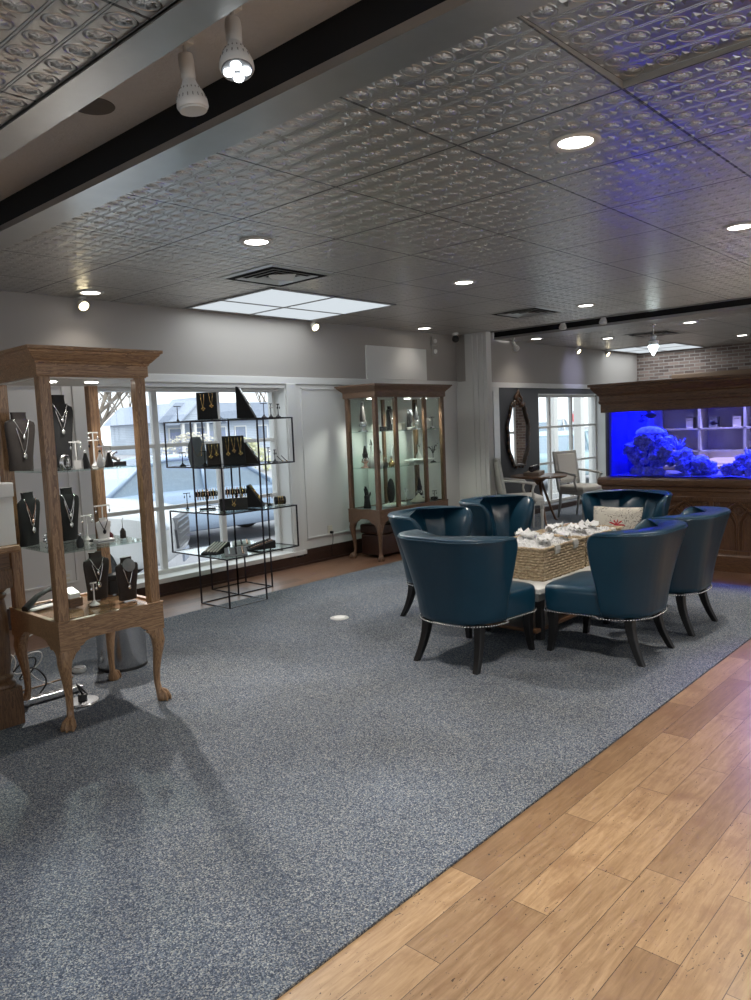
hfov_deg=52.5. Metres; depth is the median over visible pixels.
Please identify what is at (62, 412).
bust
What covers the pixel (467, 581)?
tub chair
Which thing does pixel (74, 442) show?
stand
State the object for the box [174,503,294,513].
glass shelf
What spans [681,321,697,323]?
recessed light
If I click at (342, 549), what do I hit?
baseboard
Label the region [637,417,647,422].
fish
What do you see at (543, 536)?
sheet
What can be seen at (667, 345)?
diffuser
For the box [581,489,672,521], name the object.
tub chair
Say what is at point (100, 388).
roller blind
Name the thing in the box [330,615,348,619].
floor outlet
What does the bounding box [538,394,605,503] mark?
window
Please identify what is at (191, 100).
lamp
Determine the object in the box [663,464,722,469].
countertop
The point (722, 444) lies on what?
shelving unit
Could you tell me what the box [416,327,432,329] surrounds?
recessed light
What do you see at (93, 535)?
glass shelf
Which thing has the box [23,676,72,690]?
cable
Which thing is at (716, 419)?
box
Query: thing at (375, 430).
glass shelf
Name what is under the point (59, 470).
glass shelf
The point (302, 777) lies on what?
floor
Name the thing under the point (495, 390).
trim
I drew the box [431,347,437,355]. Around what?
thermostat
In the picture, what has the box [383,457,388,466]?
perfume bottle
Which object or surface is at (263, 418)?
glass shelf
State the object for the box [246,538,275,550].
tray
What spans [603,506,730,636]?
tub chair
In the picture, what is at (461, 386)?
wall pier
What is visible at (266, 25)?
ceiling
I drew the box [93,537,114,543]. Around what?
block
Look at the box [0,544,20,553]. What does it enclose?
countertop
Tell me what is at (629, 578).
tub chair
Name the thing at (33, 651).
cable
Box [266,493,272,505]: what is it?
stand
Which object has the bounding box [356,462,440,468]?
glass shelf
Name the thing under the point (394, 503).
tray
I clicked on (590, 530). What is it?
tissue paper
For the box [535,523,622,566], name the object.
woven basket
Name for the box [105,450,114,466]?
cone
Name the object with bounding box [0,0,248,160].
trim
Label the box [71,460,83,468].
price card
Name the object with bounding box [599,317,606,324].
lamp
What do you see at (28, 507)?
bust
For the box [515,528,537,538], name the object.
sheet
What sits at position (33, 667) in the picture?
cable
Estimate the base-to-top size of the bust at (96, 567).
0.275 m
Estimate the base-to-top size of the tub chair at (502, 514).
0.816 m
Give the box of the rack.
[163,417,298,608]
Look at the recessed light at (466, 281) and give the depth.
6.39 m
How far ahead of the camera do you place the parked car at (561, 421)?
29.70 m
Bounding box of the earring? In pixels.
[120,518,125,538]
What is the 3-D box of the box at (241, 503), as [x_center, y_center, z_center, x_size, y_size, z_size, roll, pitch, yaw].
[-1.253,0.036,6.732,0.240,0.100,0.100,-4,6,-16]
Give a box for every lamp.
[176,37,208,116]
[219,5,254,82]
[511,338,519,350]
[559,323,566,329]
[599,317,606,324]
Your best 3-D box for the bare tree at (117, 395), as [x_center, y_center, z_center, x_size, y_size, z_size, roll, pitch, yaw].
[-8.556,-3.991,24.450,6.592,7.510,5.660,-3,6,-6]
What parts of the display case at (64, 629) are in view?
post, leg, post, leg, cornice, post, leg, post, leg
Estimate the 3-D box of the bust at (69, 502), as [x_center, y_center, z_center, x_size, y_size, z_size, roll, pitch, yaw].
[-1.754,0.080,4.344,0.070,0.300,0.145,1,7,34]
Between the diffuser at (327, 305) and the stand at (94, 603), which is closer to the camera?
the stand at (94, 603)
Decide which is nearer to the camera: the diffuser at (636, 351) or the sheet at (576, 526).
the sheet at (576, 526)
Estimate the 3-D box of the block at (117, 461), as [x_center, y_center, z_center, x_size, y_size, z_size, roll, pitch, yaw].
[-1.472,-0.235,4.298,0.060,0.081,0.110,3,7,42]
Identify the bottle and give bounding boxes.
[76,533,83,547]
[368,439,373,466]
[380,451,382,466]
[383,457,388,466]
[389,456,394,465]
[416,443,421,457]
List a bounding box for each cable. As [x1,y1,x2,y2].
[11,651,52,683]
[13,657,46,693]
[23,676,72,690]
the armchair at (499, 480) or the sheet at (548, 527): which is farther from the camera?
the armchair at (499, 480)
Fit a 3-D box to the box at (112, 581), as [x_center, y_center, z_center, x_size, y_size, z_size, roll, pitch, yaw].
[-1.558,0.497,4.523,0.084,0.115,0.094,3,7,42]
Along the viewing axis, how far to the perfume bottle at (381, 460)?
8.64 m
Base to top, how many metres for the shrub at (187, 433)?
2.079 m
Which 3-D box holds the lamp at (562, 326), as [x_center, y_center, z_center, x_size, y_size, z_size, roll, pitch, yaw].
[2.401,-2.298,9.782,0.097,0.221,0.097,3,7,42]
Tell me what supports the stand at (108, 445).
on the display case at (64, 629)
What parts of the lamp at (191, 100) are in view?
bulb, bulb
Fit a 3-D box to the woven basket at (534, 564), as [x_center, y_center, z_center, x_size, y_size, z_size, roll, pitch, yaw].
[1.169,0.401,5.527,0.501,0.241,0.630,3,7,42]
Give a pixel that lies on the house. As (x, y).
(120, 423)
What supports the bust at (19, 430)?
on the display case at (64, 629)
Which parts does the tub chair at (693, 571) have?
leg, leg, backrest, nailhead trim, leg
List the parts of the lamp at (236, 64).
bulb, bulb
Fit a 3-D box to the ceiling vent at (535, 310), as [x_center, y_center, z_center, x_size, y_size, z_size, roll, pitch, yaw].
[1.654,-2.062,8.408,0.650,0.012,0.650,3,7,42]
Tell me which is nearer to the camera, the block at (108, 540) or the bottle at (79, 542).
the bottle at (79, 542)
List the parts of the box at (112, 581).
lid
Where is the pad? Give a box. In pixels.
[386,478,394,503]
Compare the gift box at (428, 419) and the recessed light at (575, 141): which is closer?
the recessed light at (575, 141)
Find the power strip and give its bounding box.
[24,683,82,706]
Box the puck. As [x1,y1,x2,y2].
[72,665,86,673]
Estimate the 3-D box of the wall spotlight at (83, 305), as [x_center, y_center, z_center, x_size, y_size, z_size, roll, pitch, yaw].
[-2.441,-1.634,6.350,0.094,0.113,0.090,3,7,42]
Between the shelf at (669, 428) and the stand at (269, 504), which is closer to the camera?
the stand at (269, 504)
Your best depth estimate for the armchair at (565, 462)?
11.47 m
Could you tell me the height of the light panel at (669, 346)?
0.008 m
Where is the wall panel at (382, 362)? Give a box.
[365,345,426,380]
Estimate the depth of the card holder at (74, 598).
4.20 m
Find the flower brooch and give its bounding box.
[43,533,47,547]
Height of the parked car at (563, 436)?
1.449 m
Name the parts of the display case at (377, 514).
post, leg, post, leg, post, cornice, post, post, post, post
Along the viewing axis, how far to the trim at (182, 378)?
8.33 m
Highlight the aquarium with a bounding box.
[587,373,750,573]
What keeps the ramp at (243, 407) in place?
on the rack
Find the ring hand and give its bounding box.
[364,486,370,508]
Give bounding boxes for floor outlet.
[73,684,99,707]
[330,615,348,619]
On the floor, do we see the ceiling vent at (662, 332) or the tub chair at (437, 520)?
the tub chair at (437, 520)
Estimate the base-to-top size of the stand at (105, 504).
0.188 m
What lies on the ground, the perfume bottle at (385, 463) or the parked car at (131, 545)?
the parked car at (131, 545)
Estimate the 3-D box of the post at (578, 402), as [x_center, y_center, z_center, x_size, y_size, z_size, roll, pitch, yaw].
[4.555,-1.617,17.040,0.260,3.100,0.260,3,7,42]
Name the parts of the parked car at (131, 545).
number plate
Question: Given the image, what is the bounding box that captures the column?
[464,331,494,497]
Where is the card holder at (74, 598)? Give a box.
[67,587,82,607]
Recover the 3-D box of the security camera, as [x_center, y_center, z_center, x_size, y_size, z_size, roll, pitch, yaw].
[1.061,-2.148,10.105,0.096,0.120,0.096,3,7,42]
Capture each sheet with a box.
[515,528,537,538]
[536,533,553,542]
[545,521,563,530]
[552,527,575,536]
[569,523,587,530]
[579,519,598,525]
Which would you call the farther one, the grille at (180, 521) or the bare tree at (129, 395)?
the bare tree at (129, 395)
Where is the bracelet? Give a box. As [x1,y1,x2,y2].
[59,454,69,468]
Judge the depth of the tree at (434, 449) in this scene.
9.25 m
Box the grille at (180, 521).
[172,513,189,548]
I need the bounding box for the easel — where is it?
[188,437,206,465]
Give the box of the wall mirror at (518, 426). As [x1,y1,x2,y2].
[506,389,530,468]
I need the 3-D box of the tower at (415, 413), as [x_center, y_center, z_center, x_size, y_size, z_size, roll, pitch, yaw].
[0.488,-1.018,9.231,0.110,0.320,0.110,3,7,42]
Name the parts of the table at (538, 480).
leg, leg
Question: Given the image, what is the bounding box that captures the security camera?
[452,333,458,342]
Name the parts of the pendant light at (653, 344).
lamp shade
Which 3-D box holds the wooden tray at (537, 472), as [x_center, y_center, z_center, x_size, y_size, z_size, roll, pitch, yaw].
[2.286,-0.389,10.982,0.220,0.050,0.480,0,6,22]
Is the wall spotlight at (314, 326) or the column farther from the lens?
the column
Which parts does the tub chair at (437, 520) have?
leg, backrest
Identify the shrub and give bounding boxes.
[161,432,222,454]
[244,437,270,470]
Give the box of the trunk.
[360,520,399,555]
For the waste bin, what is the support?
on the floor
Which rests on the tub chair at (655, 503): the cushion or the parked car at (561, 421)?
the cushion
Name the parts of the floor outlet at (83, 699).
plate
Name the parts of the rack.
cube frame, cube frame, cube frame, cube frame, cube frame, cube frame, cube frame, cube frame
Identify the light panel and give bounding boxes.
[185,287,395,320]
[609,343,703,353]
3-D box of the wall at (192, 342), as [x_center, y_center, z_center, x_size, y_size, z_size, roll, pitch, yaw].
[-1.190,-0.723,8.121,0.260,2.970,18.900,3,7,42]
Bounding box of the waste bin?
[96,627,147,672]
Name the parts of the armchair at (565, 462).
leg, frame, arm, arm post, leg, seat rail, seat, arm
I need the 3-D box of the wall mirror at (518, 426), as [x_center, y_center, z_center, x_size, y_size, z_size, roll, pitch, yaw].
[2.175,-1.079,11.587,0.070,1.201,0.682,3,7,42]
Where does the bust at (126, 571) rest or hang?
on the display case at (64, 629)
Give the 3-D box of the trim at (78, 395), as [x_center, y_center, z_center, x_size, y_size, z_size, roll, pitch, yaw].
[-1.744,-0.194,7.467,0.230,1.890,2.590,3,7,42]
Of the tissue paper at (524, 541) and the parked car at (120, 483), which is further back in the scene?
the parked car at (120, 483)
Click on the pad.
(390, 486)
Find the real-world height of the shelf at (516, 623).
0.025 m
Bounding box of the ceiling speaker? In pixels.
[78,98,114,114]
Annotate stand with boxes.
[69,441,81,459]
[80,515,92,540]
[87,432,98,466]
[89,582,99,605]
[93,504,109,517]
[97,445,111,466]
[179,452,185,465]
[196,488,217,509]
[200,451,206,465]
[225,486,246,497]
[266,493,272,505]
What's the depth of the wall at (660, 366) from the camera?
14.04 m
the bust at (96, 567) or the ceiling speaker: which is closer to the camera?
the ceiling speaker
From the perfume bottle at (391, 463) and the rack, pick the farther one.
the perfume bottle at (391, 463)
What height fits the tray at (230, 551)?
0.066 m
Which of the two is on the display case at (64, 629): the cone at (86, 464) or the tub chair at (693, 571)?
the cone at (86, 464)
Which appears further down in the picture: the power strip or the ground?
the power strip
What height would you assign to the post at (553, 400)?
3.100 m
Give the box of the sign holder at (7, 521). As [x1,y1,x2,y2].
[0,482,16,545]
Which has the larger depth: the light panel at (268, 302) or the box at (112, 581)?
the light panel at (268, 302)
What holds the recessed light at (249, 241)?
in the ceiling at (439, 170)
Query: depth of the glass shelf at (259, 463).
6.67 m
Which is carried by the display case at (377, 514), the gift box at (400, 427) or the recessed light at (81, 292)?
the gift box at (400, 427)
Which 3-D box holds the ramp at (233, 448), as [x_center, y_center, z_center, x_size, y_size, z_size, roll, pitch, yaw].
[-1.245,-0.436,6.701,0.190,0.255,0.110,-4,6,-16]
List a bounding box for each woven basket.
[513,533,585,581]
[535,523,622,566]
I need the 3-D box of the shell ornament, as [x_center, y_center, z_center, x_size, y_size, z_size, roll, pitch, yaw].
[0.524,-0.033,9.127,0.174,0.100,0.239,3,7,42]
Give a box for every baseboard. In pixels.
[7,538,361,629]
[535,499,581,513]
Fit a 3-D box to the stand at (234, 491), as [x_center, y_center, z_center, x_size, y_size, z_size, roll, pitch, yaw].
[-1.274,-0.029,6.973,0.190,0.185,0.096,-4,6,-16]
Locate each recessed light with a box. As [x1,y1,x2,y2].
[76,290,103,295]
[239,237,272,246]
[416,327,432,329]
[451,279,476,285]
[550,131,601,151]
[575,303,595,307]
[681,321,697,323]
[722,222,750,231]
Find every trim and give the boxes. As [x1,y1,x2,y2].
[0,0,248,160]
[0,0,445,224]
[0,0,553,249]
[6,386,369,595]
[71,384,306,588]
[127,374,589,388]
[492,387,500,494]
[494,298,750,337]
[494,304,750,341]
[519,16,750,88]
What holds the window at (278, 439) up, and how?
in the wall at (192, 342)
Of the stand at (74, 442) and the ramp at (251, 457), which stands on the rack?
the ramp at (251, 457)
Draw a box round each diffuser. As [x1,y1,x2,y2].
[194,301,277,313]
[227,289,329,306]
[256,308,339,319]
[288,298,388,313]
[614,348,645,351]
[630,350,661,352]
[641,343,684,347]
[658,345,698,350]
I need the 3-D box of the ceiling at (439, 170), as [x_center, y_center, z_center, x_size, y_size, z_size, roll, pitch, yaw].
[2.866,-1.736,4.291,10.820,0.032,18.500,3,7,42]
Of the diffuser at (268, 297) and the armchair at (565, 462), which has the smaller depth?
the diffuser at (268, 297)
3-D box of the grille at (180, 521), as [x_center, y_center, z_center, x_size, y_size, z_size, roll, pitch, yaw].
[-2.283,0.346,8.925,0.075,0.340,0.880,-3,6,-5]
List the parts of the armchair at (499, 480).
frame, arm, arm, seat, leg, arm post, seat rail, leg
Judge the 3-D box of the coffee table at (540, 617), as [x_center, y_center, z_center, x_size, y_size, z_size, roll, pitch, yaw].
[1.353,0.687,5.753,0.650,0.390,1.540,3,7,42]
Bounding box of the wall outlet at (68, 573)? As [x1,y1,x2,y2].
[66,570,72,584]
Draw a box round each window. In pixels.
[98,385,293,578]
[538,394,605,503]
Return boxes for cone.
[83,450,90,467]
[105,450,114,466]
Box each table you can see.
[485,566,590,640]
[511,473,566,525]
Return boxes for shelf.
[17,465,136,472]
[39,534,118,542]
[173,417,268,421]
[174,461,288,467]
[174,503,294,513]
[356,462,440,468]
[362,428,434,432]
[487,600,577,633]
[664,426,750,430]
[673,449,749,451]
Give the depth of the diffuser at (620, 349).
13.69 m
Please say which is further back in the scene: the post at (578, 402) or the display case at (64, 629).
the post at (578, 402)
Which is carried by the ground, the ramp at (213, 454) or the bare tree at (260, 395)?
the bare tree at (260, 395)
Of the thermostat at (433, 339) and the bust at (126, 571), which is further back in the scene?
the thermostat at (433, 339)
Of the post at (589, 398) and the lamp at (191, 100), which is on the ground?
the post at (589, 398)
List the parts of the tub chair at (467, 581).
leg, backrest, leg, nailhead trim, leg, seat, leg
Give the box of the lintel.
[671,368,750,378]
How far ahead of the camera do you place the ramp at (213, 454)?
6.76 m
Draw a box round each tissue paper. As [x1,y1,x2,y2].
[516,535,570,548]
[544,524,608,535]
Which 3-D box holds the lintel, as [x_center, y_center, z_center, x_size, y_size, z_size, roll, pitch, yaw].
[7.265,-2.181,12.661,4.610,0.160,0.240,3,7,42]
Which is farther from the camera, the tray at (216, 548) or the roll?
the roll
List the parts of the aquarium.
cornice, moulding, stile frame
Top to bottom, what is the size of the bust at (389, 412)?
0.280 m
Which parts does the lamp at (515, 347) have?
bulb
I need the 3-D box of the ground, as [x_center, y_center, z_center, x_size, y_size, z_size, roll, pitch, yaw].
[-20.410,-4.977,79.069,123.400,0.100,170.000,3,7,42]
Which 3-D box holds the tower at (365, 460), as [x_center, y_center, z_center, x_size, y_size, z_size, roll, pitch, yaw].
[-0.115,-0.485,8.561,0.110,0.250,0.110,3,7,42]
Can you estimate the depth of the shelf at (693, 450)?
9.18 m
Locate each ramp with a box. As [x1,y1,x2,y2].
[196,392,217,419]
[206,443,221,465]
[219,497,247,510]
[222,435,245,465]
[235,387,256,417]
[244,442,257,463]
[246,484,264,507]
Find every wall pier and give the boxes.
[456,335,465,381]
[456,381,468,499]
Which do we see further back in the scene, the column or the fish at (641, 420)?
the column
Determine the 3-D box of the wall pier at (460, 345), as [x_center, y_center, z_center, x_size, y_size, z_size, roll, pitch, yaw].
[1.341,-0.899,10.359,0.480,2.675,0.060,3,7,42]
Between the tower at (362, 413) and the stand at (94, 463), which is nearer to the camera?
the stand at (94, 463)
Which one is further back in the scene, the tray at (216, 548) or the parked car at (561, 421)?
the parked car at (561, 421)
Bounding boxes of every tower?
[358,402,367,431]
[361,446,370,467]
[412,403,420,428]
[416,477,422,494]
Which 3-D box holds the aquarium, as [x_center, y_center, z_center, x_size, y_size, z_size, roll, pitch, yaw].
[3.577,-0.272,7.321,2.780,1.826,1.030,3,7,42]
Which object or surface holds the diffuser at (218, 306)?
attached to the light panel at (268, 302)
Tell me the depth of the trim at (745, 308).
9.76 m
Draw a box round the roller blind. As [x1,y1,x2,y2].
[97,386,278,391]
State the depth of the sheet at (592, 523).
5.97 m
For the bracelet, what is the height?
0.088 m
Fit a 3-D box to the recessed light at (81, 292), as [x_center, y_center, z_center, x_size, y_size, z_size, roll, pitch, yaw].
[-2.306,-1.677,6.167,0.214,0.013,0.214,3,7,42]
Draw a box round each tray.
[201,541,229,554]
[224,546,247,556]
[232,539,250,546]
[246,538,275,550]
[383,502,405,506]
[405,457,433,463]
[523,470,544,475]
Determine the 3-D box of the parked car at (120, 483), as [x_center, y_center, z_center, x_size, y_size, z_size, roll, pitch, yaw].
[-2.986,-0.044,12.655,4.740,1.449,2.125,-7,7,-42]
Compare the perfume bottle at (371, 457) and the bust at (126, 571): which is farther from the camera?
the perfume bottle at (371, 457)
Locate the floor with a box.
[0,504,750,999]
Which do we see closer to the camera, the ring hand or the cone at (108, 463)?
the cone at (108, 463)
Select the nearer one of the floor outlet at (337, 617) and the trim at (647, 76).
the trim at (647, 76)
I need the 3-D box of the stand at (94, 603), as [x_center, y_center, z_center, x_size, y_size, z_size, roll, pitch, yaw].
[-1.560,0.520,4.223,0.056,0.128,0.056,3,7,42]
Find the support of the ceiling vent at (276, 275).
in the ceiling at (439, 170)
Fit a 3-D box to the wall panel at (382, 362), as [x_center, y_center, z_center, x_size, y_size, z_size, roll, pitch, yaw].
[0.271,-1.696,9.479,0.020,0.400,1.150,3,7,42]
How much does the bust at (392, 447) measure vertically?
0.250 m
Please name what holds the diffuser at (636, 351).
attached to the light panel at (669, 346)
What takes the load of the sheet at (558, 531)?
on the tissue paper at (524, 541)
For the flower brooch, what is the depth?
4.08 m
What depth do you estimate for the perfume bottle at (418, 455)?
9.34 m
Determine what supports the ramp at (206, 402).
on the rack
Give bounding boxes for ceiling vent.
[216,263,336,287]
[485,306,565,318]
[626,330,684,337]
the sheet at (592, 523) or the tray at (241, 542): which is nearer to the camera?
the sheet at (592, 523)
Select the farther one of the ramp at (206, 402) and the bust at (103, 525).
the ramp at (206, 402)
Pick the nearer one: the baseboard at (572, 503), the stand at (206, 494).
the stand at (206, 494)
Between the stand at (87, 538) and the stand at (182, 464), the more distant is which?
the stand at (182, 464)
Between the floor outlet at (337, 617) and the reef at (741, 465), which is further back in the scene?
the reef at (741, 465)
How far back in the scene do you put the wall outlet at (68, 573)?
6.44 m
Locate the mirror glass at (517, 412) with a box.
[509,404,526,463]
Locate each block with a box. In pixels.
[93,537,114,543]
[110,451,125,465]
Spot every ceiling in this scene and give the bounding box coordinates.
[0,0,360,200]
[0,0,750,353]
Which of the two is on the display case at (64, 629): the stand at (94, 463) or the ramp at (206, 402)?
the stand at (94, 463)
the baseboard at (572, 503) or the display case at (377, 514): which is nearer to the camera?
the display case at (377, 514)
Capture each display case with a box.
[0,344,171,732]
[334,383,451,561]
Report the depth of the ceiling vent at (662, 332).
11.12 m
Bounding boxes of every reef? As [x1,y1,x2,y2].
[622,426,718,476]
[720,449,750,475]
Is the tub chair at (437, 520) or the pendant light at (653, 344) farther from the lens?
the pendant light at (653, 344)
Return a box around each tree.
[98,392,131,412]
[99,392,128,426]
[255,393,265,401]
[428,443,437,461]
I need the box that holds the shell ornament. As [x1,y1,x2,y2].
[410,493,424,501]
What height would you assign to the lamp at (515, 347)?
0.185 m
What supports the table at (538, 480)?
on the floor
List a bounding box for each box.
[108,573,118,594]
[398,423,404,429]
[427,418,429,428]
[686,417,695,427]
[709,416,719,427]
[733,416,742,426]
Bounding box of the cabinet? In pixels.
[0,544,24,729]
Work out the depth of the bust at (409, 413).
9.01 m
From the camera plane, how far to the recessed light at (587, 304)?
8.01 m
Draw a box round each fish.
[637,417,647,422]
[640,411,655,418]
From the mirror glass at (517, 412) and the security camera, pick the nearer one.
the security camera
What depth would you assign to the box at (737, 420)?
9.00 m
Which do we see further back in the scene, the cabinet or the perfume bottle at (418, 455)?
the perfume bottle at (418, 455)
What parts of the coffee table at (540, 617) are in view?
leg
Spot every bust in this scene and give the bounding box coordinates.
[4,412,34,470]
[17,491,39,546]
[51,395,72,467]
[60,487,78,540]
[83,551,108,600]
[96,517,110,538]
[115,556,137,600]
[386,406,392,430]
[391,444,394,461]
[407,409,412,426]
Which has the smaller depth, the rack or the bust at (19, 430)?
the bust at (19, 430)
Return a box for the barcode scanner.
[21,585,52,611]
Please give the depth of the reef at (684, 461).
7.68 m
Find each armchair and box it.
[493,458,544,528]
[552,450,602,519]
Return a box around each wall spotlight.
[78,296,88,310]
[310,320,318,330]
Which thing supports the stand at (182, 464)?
on the rack
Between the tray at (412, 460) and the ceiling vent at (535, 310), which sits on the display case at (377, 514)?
the tray at (412, 460)
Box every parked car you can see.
[104,454,273,531]
[106,498,189,572]
[539,418,568,431]
[539,430,588,483]
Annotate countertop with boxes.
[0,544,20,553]
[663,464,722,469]
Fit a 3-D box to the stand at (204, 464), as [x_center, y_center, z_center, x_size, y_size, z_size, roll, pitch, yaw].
[-1.522,-0.371,6.799,0.073,0.130,0.062,-3,6,-9]
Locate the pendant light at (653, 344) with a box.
[647,324,658,355]
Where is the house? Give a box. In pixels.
[103,397,269,454]
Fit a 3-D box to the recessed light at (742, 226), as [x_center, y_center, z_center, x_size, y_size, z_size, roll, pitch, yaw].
[2.335,-1.749,4.881,0.214,0.013,0.214,3,7,42]
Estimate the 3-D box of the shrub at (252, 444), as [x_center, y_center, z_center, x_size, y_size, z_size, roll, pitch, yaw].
[-5.928,-2.015,33.602,2.346,1.750,3.024,3,7,42]
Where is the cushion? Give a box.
[593,506,642,529]
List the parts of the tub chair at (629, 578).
leg, seat, leg, nailhead trim, leg, backrest, leg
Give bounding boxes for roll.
[274,496,285,504]
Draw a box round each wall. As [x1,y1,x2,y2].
[0,291,636,608]
[637,343,750,380]
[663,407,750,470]
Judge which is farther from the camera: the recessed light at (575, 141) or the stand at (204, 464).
the stand at (204, 464)
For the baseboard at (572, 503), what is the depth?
12.60 m
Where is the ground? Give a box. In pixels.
[106,427,588,572]
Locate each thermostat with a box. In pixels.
[430,337,436,345]
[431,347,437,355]
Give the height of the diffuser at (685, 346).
0.004 m
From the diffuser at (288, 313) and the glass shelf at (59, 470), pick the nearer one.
the glass shelf at (59, 470)
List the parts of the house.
porch post, porch post, porch post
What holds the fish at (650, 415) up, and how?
in the aquarium
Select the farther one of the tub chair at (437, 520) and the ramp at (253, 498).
the ramp at (253, 498)
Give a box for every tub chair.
[387,506,472,627]
[397,529,536,674]
[459,494,533,536]
[544,519,687,666]
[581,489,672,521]
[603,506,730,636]
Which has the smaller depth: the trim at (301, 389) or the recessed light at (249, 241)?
the recessed light at (249, 241)
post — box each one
[545,397,558,499]
[573,397,584,482]
[588,397,591,482]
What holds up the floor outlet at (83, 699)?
on the floor
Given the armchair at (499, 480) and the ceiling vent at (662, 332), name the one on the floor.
the armchair at (499, 480)

